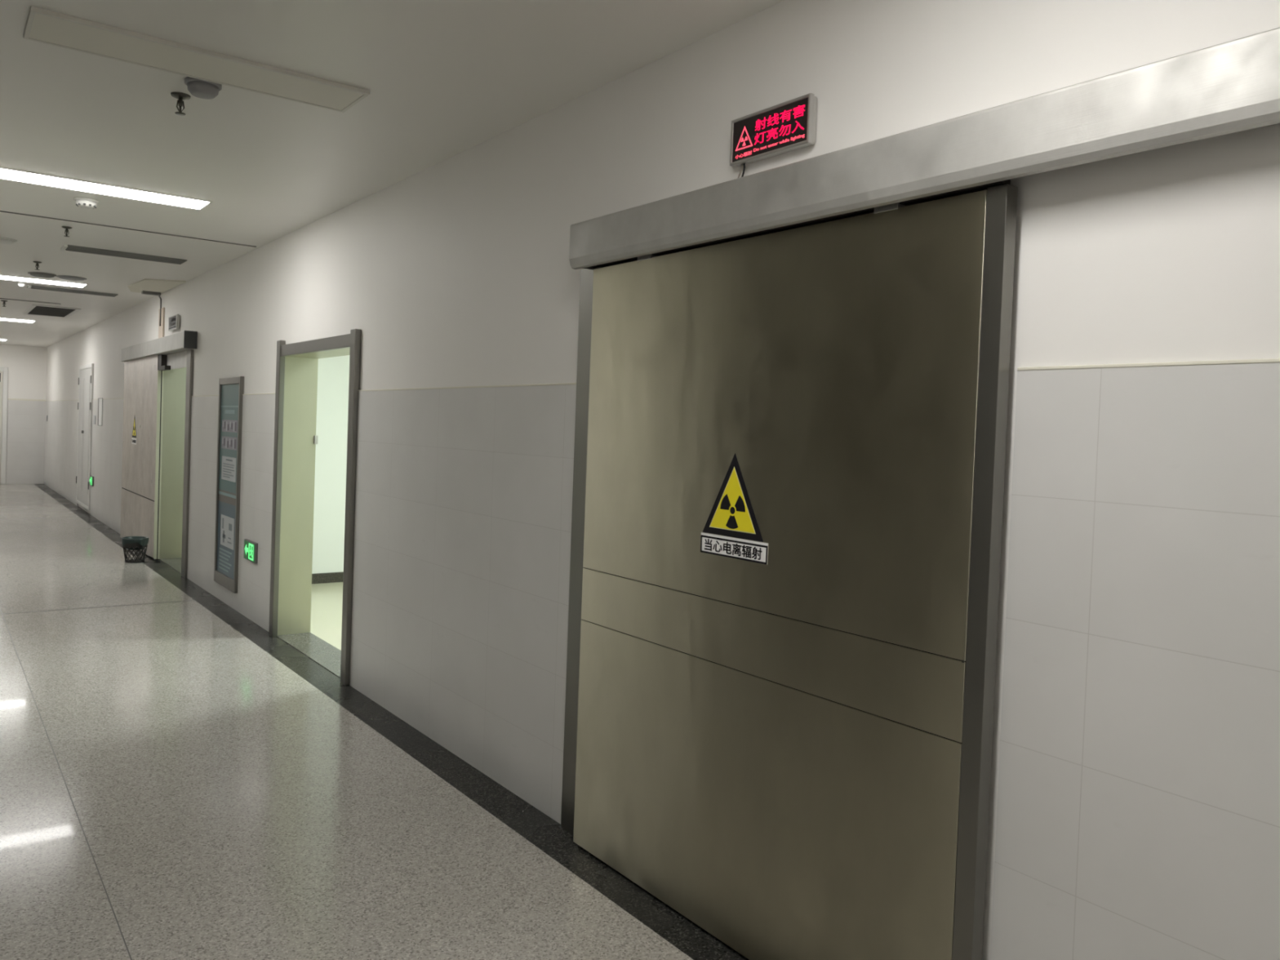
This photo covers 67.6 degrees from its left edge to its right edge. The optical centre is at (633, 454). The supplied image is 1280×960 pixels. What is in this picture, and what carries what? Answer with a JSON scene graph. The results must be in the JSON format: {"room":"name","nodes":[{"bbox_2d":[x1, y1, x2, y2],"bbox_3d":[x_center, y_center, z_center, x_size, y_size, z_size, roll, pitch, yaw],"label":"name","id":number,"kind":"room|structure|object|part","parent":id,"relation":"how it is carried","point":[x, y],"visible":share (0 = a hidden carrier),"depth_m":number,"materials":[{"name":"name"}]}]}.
{"room":"hospital corridor","nodes":[
{"label":"hospital corridor","id":0,"kind":"room"},
{"bbox_2d":[0,343,47,484],"bbox_3d":[-13.926,-0.871,20.156,3.100,2.975,0.200,1,2,-37],"label":"wall","id":1,"kind":"structure","parent":0,"point":[26,365],"depth_m":20.59,"materials":[{"name":"white paint"}]},
{"bbox_2d":[0,366,8,484],"bbox_3d":[-13.892,-0.624,20.032,1.275,2.490,0.060,1,2,-37],"label":"door","id":2,"kind":"structure","parent":1,"relation":"in","point":[3,371],"depth_m":20.37,"materials":[{"name":"white metal"}]},
{"bbox_2d":[5,398,45,484],"bbox_3d":[-13.126,-0.280,20.649,0.691,1.830,0.011,1,2,-37],"label":"tiled wall","id":3,"kind":"structure","parent":1,"relation":"attached to","point":[25,436],"depth_m":20.64,"materials":[{"name":"beige tile"}]},
{"bbox_2d":[310,582,342,650],"bbox_3d":[-0.705,1.445,8.213,3.950,0.100,5.300,1,2,-37],"label":"floor","id":4,"kind":"structure","parent":0,"point":[326,598],"depth_m":8.07,"materials":[{"name":"beige tile"}]},
{"bbox_2d":[311,355,349,573],"bbox_3d":[-0.510,-0.048,8.156,4.150,2.900,5.500,1,2,-37],"label":"wall","id":5,"kind":"structure","parent":0,"point":[333,373],"depth_m":9.50,"materials":[{"name":"white paint"}]},
{"bbox_2d":[311,572,343,583],"bbox_3d":[-2.162,1.244,10.180,3.950,0.100,0.012,1,2,-37],"label":"baseboard","id":6,"kind":"structure","parent":5,"relation":"attached to","point":[331,577],"depth_m":9.52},
{"bbox_2d":[0,484,749,959],"bbox_3d":[-7.820,1.230,6.350,9.200,0.100,29.800,1,2,-37],"label":"floor","id":7,"kind":"structure","parent":0,"point":[228,807],"depth_m":3.94,"materials":[{"name":"grey stone"}]},
{"bbox_2d":[0,600,195,959],"bbox_3d":[-5.270,1.228,8.242,2.450,0.003,29.400,1,2,-37],"label":"joint","id":8,"kind":"object","parent":7,"relation":"on","point":[120,930],"visible":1,"depth_m":4.21,"materials":[{"name":"grey"}]},
{"bbox_2d":[121,536,149,563],"bbox_3d":[-5.433,1.035,10.417,0.269,0.266,0.269,1,2,-37],"label":"waste bin","id":9,"kind":"object","parent":7,"relation":"on","point":[130,543],"visible":1,"depth_m":10.34,"materials":[{"name":"black plastic"}]},
{"bbox_2d":[145,555,161,562],"bbox_3d":[-5.276,1.143,10.498,0.260,0.056,0.018,3,2,27],"label":"cable","id":10,"kind":"object","parent":7,"relation":"on","point":[147,556],"visible":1,"depth_m":10.49,"materials":[{"name":"black plastic"}]},
{"bbox_2d":[0,0,784,346],"bbox_3d":[-7.607,-1.851,6.349,9.450,0.120,29.800,1,2,-37],"label":"ceiling","id":11,"kind":"structure","parent":0,"point":[443,79],"depth_m":4.23,"materials":[{"name":"white paint"}]},
{"bbox_2d":[0,236,17,244],"bbox_3d":[-5.066,-1.715,7.681,0.190,0.030,0.190,1,2,-37],"label":"smoke detector","id":12,"kind":"object","parent":11,"relation":"attached to","point":[2,240],"visible":1,"depth_m":7.65,"materials":[{"name":"white plastic"}]},
{"bbox_2d":[0,317,35,323],"bbox_3d":[-9.731,-2.065,14.514,1.090,0.006,0.450,1,2,-37],"label":"recessed light","id":13,"kind":"object","parent":11,"relation":"in","point":[1,318],"visible":1,"depth_m":14.67,"materials":[{"name":"white plastic"}]},
{"bbox_2d":[0,297,60,304],"bbox_3d":[-8.079,-1.934,11.640,1.900,0.006,0.020,1,2,-37],"label":"joint","id":14,"kind":"object","parent":11,"relation":"attached to","point":[0,298],"visible":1,"depth_m":12.01,"materials":[{"name":"grey"}]},
{"bbox_2d":[32,261,41,270],"bbox_3d":[-5.488,-1.735,8.799,0.071,0.074,0.071,1,2,-37],"label":"sprinkler","id":15,"kind":"object","parent":11,"relation":"attached to","point":[36,262],"visible":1,"depth_m":8.79,"materials":[{"name":"grey metal"}]},
{"bbox_2d":[27,271,56,278],"bbox_3d":[-5.921,-1.792,9.572,0.246,0.030,0.246,1,2,-37],"label":"smoke detector","id":16,"kind":"object","parent":11,"relation":"attached to","point":[38,274],"visible":1,"depth_m":9.50,"materials":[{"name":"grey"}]},
{"bbox_2d":[0,275,88,288],"bbox_3d":[-6.385,-1.833,10.029,1.120,0.006,0.350,1,2,-37],"label":"recessed light","id":17,"kind":"object","parent":11,"relation":"in","point":[2,277],"visible":1,"depth_m":10.09,"materials":[{"name":"white plastic"}]},
{"bbox_2d":[22,304,80,318],"bbox_3d":[-8.007,-1.964,13.138,0.550,0.014,1.520,1,2,-37],"label":"ceiling vent","id":18,"kind":"object","parent":11,"relation":"in","point":[34,309],"visible":1,"depth_m":13.07,"materials":[{"name":"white metal"}]},
{"bbox_2d":[61,226,71,236],"bbox_3d":[-4.199,-1.648,7.081,0.068,0.071,0.068,1,2,-37],"label":"sprinkler","id":19,"kind":"object","parent":11,"relation":"attached to","point":[67,228],"visible":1,"depth_m":7.08,"materials":[{"name":"grey metal"}]},
{"bbox_2d":[56,275,86,280],"bbox_3d":[-5.736,-1.795,9.759,0.269,0.020,0.269,1,2,-37],"label":"smoke detector","id":20,"kind":"object","parent":11,"relation":"attached to","point":[63,277],"visible":1,"depth_m":9.70,"materials":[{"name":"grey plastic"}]},
{"bbox_2d":[26,284,118,297],"bbox_3d":[-6.335,-1.843,10.808,0.870,0.020,0.210,1,2,-37],"label":"ceiling vent","id":21,"kind":"object","parent":11,"relation":"in","point":[28,286],"visible":1,"depth_m":10.76,"materials":[{"name":"grey metal"}]},
{"bbox_2d":[73,196,98,208],"bbox_3d":[-3.512,-1.610,6.135,0.139,0.050,0.139,1,2,-37],"label":"smoke detector","id":22,"kind":"object","parent":11,"relation":"attached to","point":[81,202],"visible":1,"depth_m":6.09,"materials":[{"name":"white plastic"}]},
{"bbox_2d":[0,167,212,209],"bbox_3d":[-3.233,-1.614,5.831,1.180,0.006,0.300,1,2,-37],"label":"recessed light","id":23,"kind":"object","parent":11,"relation":"in","point":[5,173],"visible":1,"depth_m":5.80,"materials":[{"name":"white plastic"}]},
{"bbox_2d":[60,244,186,264],"bbox_3d":[-4.358,-1.706,8.194,0.930,0.020,0.250,1,2,-37],"label":"ceiling vent","id":24,"kind":"object","parent":11,"relation":"in","point":[68,247],"visible":1,"depth_m":8.14,"materials":[{"name":"grey metal"}]},
{"bbox_2d":[0,210,256,247],"bbox_3d":[-4.054,-1.670,6.820,2.620,0.004,0.020,1,2,-37],"label":"joint","id":25,"kind":"object","parent":11,"relation":"attached to","point":[0,211],"visible":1,"depth_m":7.03,"materials":[{"name":"grey"}]},
{"bbox_2d":[128,279,186,296],"bbox_3d":[-5.109,-1.769,10.138,0.380,0.045,1.400,1,2,-37],"label":"ceiling panel","id":26,"kind":"object","parent":11,"relation":"attached to","point":[144,286],"depth_m":10.10,"materials":[{"name":"beige"}]},
{"bbox_2d":[170,92,191,115],"bbox_3d":[-1.927,-1.486,4.064,0.078,0.081,0.078,1,2,-37],"label":"sprinkler","id":27,"kind":"object","parent":11,"relation":"attached to","point":[181,96],"visible":1,"depth_m":4.06,"materials":[{"name":"grey metal"}]},
{"bbox_2d":[22,6,369,112],"bbox_3d":[-1.647,-1.499,3.694,1.180,0.016,0.307,1,2,-37],"label":"recessed light","id":28,"kind":"object","parent":11,"relation":"in","point":[43,26],"visible":1,"depth_m":3.63,"materials":[{"name":"white plastic"}]},
{"bbox_2d":[184,76,222,99],"bbox_3d":[-1.756,-1.488,3.898,0.139,0.055,0.139,1,2,-37],"label":"smoke detector","id":29,"kind":"object","parent":11,"relation":"attached to","point":[198,88],"visible":0.99,"depth_m":3.86,"materials":[{"name":"grey plastic"}]},
{"bbox_2d":[45,0,1279,959],"bbox_3d":[-3.971,-0.236,9.130,0.250,2.975,29.400,1,2,-37],"label":"wall","id":30,"kind":"structure","parent":0,"point":[457,272],"depth_m":2.96,"materials":[{"name":"white paint"}]},
{"bbox_2d":[44,400,78,506],"bbox_3d":[-11.146,-0.146,18.567,0.011,1.808,5.720,1,2,-37],"label":"tiled wall","id":31,"kind":"structure","parent":30,"relation":"attached to","point":[60,451],"depth_m":18.24,"materials":[{"name":"beige tile"}]},
{"bbox_2d":[75,363,93,510],"bbox_3d":[-8.989,-0.306,15.629,0.055,2.310,1.550,1,2,-37],"label":"door","id":32,"kind":"structure","parent":30,"relation":"in","point":[86,380],"depth_m":15.54,"materials":[{"name":"white wood"}]},
{"bbox_3d":[-9.200,-0.331,15.916,0.005,1.850,0.473,1,2,-37],"label":"raised panel","id":33,"kind":"part","parent":32,"relation":"part of","materials":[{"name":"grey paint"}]},
{"bbox_3d":[-8.773,-0.301,15.341,0.005,1.850,0.465,1,2,-37],"label":"raised panel","id":34,"kind":"part","parent":32,"relation":"part of","materials":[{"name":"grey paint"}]},
{"bbox_2d":[89,398,123,533],"bbox_3d":[-7.551,0.105,13.720,0.011,1.808,3.240,1,2,-37],"label":"tiled wall","id":35,"kind":"structure","parent":30,"relation":"attached to","point":[107,438],"depth_m":13.65,"materials":[{"name":"beige tile"}]},
{"bbox_2d":[89,475,93,486],"bbox_3d":[-8.430,0.410,14.878,0.033,0.147,0.320,1,2,-37],"label":"exit sign","id":36,"kind":"object","parent":35,"relation":"attached to","point":[91,477],"visible":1,"depth_m":14.77,"materials":[{"name":"green plastic"}]},
{"bbox_2d":[93,415,95,424],"bbox_3d":[-8.344,-0.537,14.793,0.007,0.140,0.240,1,2,-37],"label":"card","id":37,"kind":"object","parent":35,"relation":"attached to","point":[94,416],"visible":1,"depth_m":14.81,"materials":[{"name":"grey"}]},
{"bbox_2d":[97,398,102,426],"bbox_3d":[-7.994,-0.638,14.325,0.007,0.410,0.440,1,2,-37],"label":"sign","id":38,"kind":"object","parent":35,"relation":"attached to","point":[100,400],"visible":1,"depth_m":14.29,"materials":[{"name":"white"}]},
{"bbox_2d":[120,330,197,361],"bbox_3d":[-5.401,-1.191,10.765,0.117,0.170,3.695,1,2,-37],"label":"track cover","id":39,"kind":"object","parent":30,"relation":"attached to","point":[185,340],"visible":0.94,"depth_m":10.12,"materials":[{"name":"metal"}]},
{"bbox_2d":[120,355,164,559],"bbox_3d":[-5.908,-0.021,11.455,0.060,2.265,2.220,1,2,-37],"label":"door","id":40,"kind":"structure","parent":39,"relation":"hanging from","point":[143,396],"depth_m":11.16,"materials":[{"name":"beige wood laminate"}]},
{"bbox_2d":[131,417,136,444],"bbox_3d":[-6.084,-0.307,11.646,0.002,0.360,0.310,1,2,-37],"label":"warning sign","id":41,"kind":"object","parent":40,"relation":"attached to","point":[134,433],"visible":1,"depth_m":11.64,"materials":[{"name":"yellow"}]},
{"bbox_3d":[-6.089,-0.164,11.650,0.001,0.072,0.310,1,2,-37],"label":"caption plate","id":42,"kind":"part","parent":41,"relation":"part of","materials":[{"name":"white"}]},
{"bbox_3d":[-5.967,0.795,11.466,0.004,0.631,2.200,1,2,-37],"label":"panel","id":43,"kind":"part","parent":40,"relation":"part of","materials":[{"name":"metal"}]},
{"bbox_3d":[-5.925,-0.344,11.439,0.004,1.620,2.200,1,2,-37],"label":"panel","id":44,"kind":"part","parent":40,"relation":"part of","materials":[{"name":"wood"}]},
{"bbox_3d":[-5.267,0.113,10.566,0.034,2.088,0.018,1,2,-37],"label":"edge trim","id":45,"kind":"part","parent":40,"relation":"part of","materials":[{"name":"silver metal"}]},
{"bbox_3d":[-5.239,0.114,10.587,0.016,2.088,0.018,1,2,-37],"label":"edge trim","id":46,"kind":"part","parent":40,"relation":"part of","materials":[{"name":"beige"}]},
{"bbox_2d":[158,295,164,337],"bbox_3d":[-5.315,-1.532,10.683,0.094,0.528,0.240,1,2,-37],"label":"conduit","id":47,"kind":"object","parent":30,"relation":"attached to","point":[162,310],"visible":0.74,"depth_m":10.68,"materials":[{"name":"beige plastic"}]},
{"bbox_2d":[168,314,180,331],"bbox_3d":[-4.857,-1.394,10.108,0.039,0.160,0.400,1,2,-37],"label":"led sign","id":48,"kind":"object","parent":30,"relation":"attached to","point":[174,323],"visible":1,"depth_m":10.03,"materials":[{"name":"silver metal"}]},
{"bbox_2d":[158,349,193,577],"bbox_3d":[-4.784,0.072,10.163,0.318,2.290,1.600,1,2,-37],"label":"door frame","id":49,"kind":"structure","parent":30,"relation":"attached to","point":[178,367],"depth_m":10.68,"materials":[{"name":"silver metal"}]},
{"bbox_2d":[213,376,244,593],"bbox_3d":[-3.488,0.239,8.229,0.034,1.805,0.710,1,2,-37],"label":"poster board","id":50,"kind":"object","parent":30,"relation":"attached to","point":[231,389],"visible":1,"depth_m":8.21,"materials":[{"name":"silver metal"}]},
{"bbox_2d":[186,392,275,631],"bbox_3d":[-3.527,0.385,8.298,0.011,1.808,2.915,1,2,-37],"label":"tiled wall","id":51,"kind":"structure","parent":30,"relation":"attached to","point":[251,600],"depth_m":7.86,"materials":[{"name":"beige tile"}]},
{"bbox_2d":[244,538,257,563],"bbox_3d":[-3.055,0.769,7.634,0.033,0.157,0.325,1,2,-37],"label":"exit sign","id":52,"kind":"object","parent":51,"relation":"attached to","point":[251,548],"visible":1,"depth_m":7.58,"materials":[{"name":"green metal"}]},
{"bbox_2d":[268,328,361,685],"bbox_3d":[-2.085,0.298,6.554,0.302,2.212,1.609,1,2,-37],"label":"door frame","id":53,"kind":"structure","parent":30,"relation":"attached to","point":[295,438],"depth_m":7.10,"materials":[{"name":"silver metal"}]},
{"bbox_3d":[-2.150,-0.731,6.452,0.034,0.081,1.443,1,2,-37],"label":"head rail","id":54,"kind":"part","parent":53,"relation":"part of","materials":[{"name":"silver metal"}]},
{"bbox_2d":[349,382,576,823],"bbox_3d":[-0.981,0.562,4.865,0.011,1.808,2.459,1,2,-37],"label":"tiled wall","id":55,"kind":"structure","parent":30,"relation":"attached to","point":[464,495],"depth_m":4.58,"materials":[{"name":"beige tile"}]},
{"bbox_2d":[560,266,601,835],"bbox_3d":[-0.203,0.390,3.811,0.026,2.260,0.145,1,2,-37],"label":"door frame","id":56,"kind":"structure","parent":30,"relation":"attached to","point":[586,282],"depth_m":3.82,"materials":[{"name":"silver metal"}]},
{"bbox_2d":[729,93,817,166],"bbox_3d":[0.432,-1.008,2.980,0.039,0.157,0.348,1,2,-37],"label":"led sign","id":57,"kind":"object","parent":30,"relation":"attached to","point":[788,126],"visible":1,"depth_m":2.95,"materials":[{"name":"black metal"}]},
{"bbox_2d":[737,163,745,178],"bbox_3d":[0.344,-0.895,3.097,0.008,0.088,0.052,1,2,-28],"label":"cable","id":58,"kind":"object","parent":57,"relation":"hanging from","point":[744,170],"visible":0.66,"depth_m":3.09,"materials":[{"name":"black rubber"}]},
{"bbox_2d":[568,27,1279,269],"bbox_3d":[1.456,-0.689,1.514,0.132,0.170,5.553,1,2,-37],"label":"track cover","id":59,"kind":"object","parent":30,"relation":"attached to","point":[1232,86],"visible":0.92,"depth_m":2.27,"materials":[{"name":"metal"}]},
{"bbox_2d":[573,183,1017,959],"bbox_3d":[0.342,0.428,3.015,0.047,2.238,1.752,1,2,-37],"label":"door","id":60,"kind":"structure","parent":59,"relation":"hanging from","point":[791,754],"depth_m":2.77,"materials":[{"name":"brown"}]},
{"bbox_2d":[700,453,768,564],"bbox_3d":[0.317,0.162,3.019,0.002,0.331,0.310,1,2,-37],"label":"warning sign","id":61,"kind":"object","parent":60,"relation":"attached to","point":[731,514],"visible":1,"depth_m":3.02,"materials":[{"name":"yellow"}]},
{"bbox_3d":[0.312,0.295,3.022,0.001,0.064,0.310,1,2,-37],"label":"caption plate","id":62,"kind":"part","parent":61,"relation":"part of","materials":[{"name":"white plastic"}]},
{"bbox_3d":[0.285,1.111,3.043,0.004,0.870,1.696,1,2,-37],"label":"panel","id":63,"kind":"part","parent":60,"relation":"part of","materials":[{"name":"metal"}]},
{"bbox_3d":[0.305,0.574,3.030,0.004,0.199,1.696,1,2,-37],"label":"panel","id":64,"kind":"part","parent":60,"relation":"part of","materials":[{"name":"metal"}]},
{"bbox_3d":[0.330,-0.103,3.014,0.004,1.150,1.696,1,2,-37],"label":"panel","id":65,"kind":"part","parent":60,"relation":"part of","materials":[{"name":"metal"}]},
{"bbox_3d":[0.848,0.469,2.334,0.045,2.228,0.054,1,2,-37],"label":"edge trim","id":66,"kind":"part","parent":60,"relation":"part of","materials":[{"name":"silver metal"}]},
{"bbox_2d":[990,358,1279,959],"bbox_3d":[2.775,0.823,-0.197,0.011,1.808,6.312,1,2,-37],"label":"wall tiles","id":67,"kind":"structure","parent":30,"relation":"attached to","point":[1138,806],"depth_m":2.06,"materials":[{"name":"beige tile"}]}
]}

